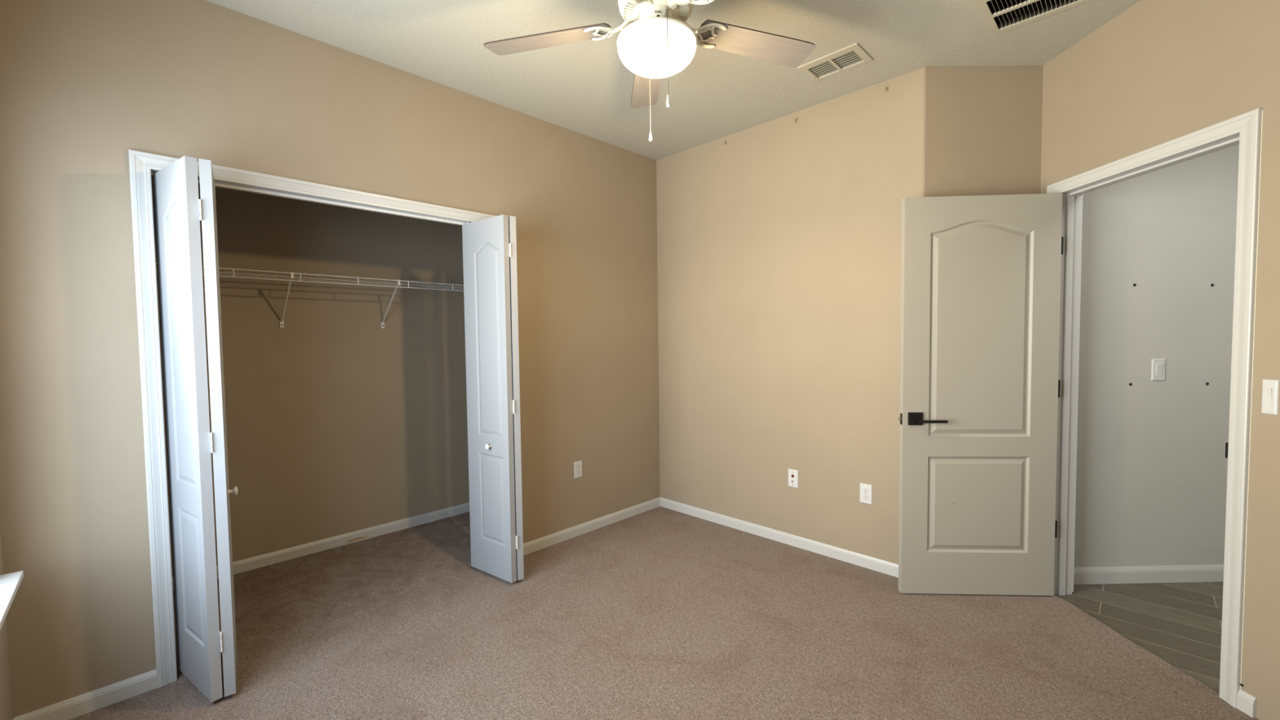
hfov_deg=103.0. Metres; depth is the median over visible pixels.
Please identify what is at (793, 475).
cable jack plate
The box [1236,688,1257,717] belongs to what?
baseboard
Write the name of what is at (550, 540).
baseboard
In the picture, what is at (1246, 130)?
trim
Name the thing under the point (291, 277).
wire shelf
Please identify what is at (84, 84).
wall
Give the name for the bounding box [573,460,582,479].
wall outlet
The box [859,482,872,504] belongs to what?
wall outlet
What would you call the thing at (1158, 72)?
wall
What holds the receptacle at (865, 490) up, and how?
attached to the wall outlet at (865, 490)
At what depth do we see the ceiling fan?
1.84 m
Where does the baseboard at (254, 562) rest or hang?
attached to the wall at (339, 422)
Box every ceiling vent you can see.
[797,42,872,81]
[973,0,1093,35]
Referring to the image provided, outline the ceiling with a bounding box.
[205,0,1140,159]
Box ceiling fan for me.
[483,0,815,142]
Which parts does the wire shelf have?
rail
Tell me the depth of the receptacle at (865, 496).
2.94 m
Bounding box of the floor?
[69,506,1258,719]
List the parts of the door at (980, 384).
handle, lever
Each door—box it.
[152,155,237,702]
[462,214,524,582]
[897,193,1063,595]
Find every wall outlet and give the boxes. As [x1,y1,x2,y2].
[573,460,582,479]
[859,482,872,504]
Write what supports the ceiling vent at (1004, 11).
in the ceiling
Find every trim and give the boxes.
[128,149,497,688]
[1046,107,1263,707]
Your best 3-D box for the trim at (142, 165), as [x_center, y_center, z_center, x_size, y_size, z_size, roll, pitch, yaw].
[-1.387,0.215,2.571,0.132,2.082,1.614,2,3,45]
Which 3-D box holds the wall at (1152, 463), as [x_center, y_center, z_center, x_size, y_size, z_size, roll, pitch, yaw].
[2.997,-0.158,2.768,1.535,2.783,0.100,-1,2,-1]
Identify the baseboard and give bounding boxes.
[13,669,157,719]
[172,502,469,591]
[523,497,660,555]
[660,497,898,577]
[1073,564,1223,584]
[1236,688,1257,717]
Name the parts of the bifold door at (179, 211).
door, knob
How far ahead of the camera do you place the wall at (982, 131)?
2.66 m
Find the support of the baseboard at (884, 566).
attached to the wall at (779, 243)
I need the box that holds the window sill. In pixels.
[0,570,23,630]
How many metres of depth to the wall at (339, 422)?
3.33 m
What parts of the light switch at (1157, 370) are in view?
switch frame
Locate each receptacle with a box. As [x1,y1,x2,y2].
[862,487,868,493]
[862,493,868,500]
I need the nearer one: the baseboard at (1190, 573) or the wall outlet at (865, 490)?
the baseboard at (1190, 573)
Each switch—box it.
[663,5,669,17]
[1151,358,1165,381]
[1261,378,1279,415]
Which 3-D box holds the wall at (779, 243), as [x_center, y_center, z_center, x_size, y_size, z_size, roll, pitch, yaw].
[0.831,-0.170,3.453,2.043,2.763,0.116,2,3,45]
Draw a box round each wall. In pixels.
[0,0,659,718]
[0,533,12,719]
[151,176,469,577]
[656,67,923,564]
[922,65,1043,196]
[1040,0,1279,719]
[1074,143,1239,567]
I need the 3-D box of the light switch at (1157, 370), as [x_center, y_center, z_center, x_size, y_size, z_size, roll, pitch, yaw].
[2.774,0.052,2.718,0.072,0.118,0.011,-1,2,-1]
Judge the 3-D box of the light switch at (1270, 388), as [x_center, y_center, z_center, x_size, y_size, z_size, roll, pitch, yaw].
[2.128,0.125,1.721,0.011,0.118,0.044,-1,2,-1]
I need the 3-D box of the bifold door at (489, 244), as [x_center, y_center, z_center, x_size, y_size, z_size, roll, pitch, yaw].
[-0.812,0.212,2.895,0.375,2.007,0.190,2,3,45]
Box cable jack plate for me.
[787,468,798,488]
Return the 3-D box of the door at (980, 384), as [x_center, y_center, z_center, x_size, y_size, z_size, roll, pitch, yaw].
[1.726,0.193,2.597,0.784,2.032,0.135,-1,2,3]
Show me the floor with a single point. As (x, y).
(659, 613)
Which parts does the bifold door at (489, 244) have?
knob, door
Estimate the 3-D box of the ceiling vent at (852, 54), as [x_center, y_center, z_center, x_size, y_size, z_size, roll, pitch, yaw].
[0.995,-1.552,2.600,0.305,0.112,0.202,2,3,45]
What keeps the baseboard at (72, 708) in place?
attached to the wall at (84, 84)
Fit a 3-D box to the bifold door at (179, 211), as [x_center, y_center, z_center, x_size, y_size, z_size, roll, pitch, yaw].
[-1.710,0.261,1.986,0.372,2.007,0.195,2,3,45]
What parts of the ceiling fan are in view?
blade, blade, pull chain, lamp shade, pull chain, blade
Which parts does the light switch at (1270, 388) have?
switch frame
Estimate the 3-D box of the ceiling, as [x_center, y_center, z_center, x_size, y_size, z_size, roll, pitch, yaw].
[0.233,-1.488,1.867,3.130,0.020,3.730,2,3,45]
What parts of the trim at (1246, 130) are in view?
hall casing, strike plate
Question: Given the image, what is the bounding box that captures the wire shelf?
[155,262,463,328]

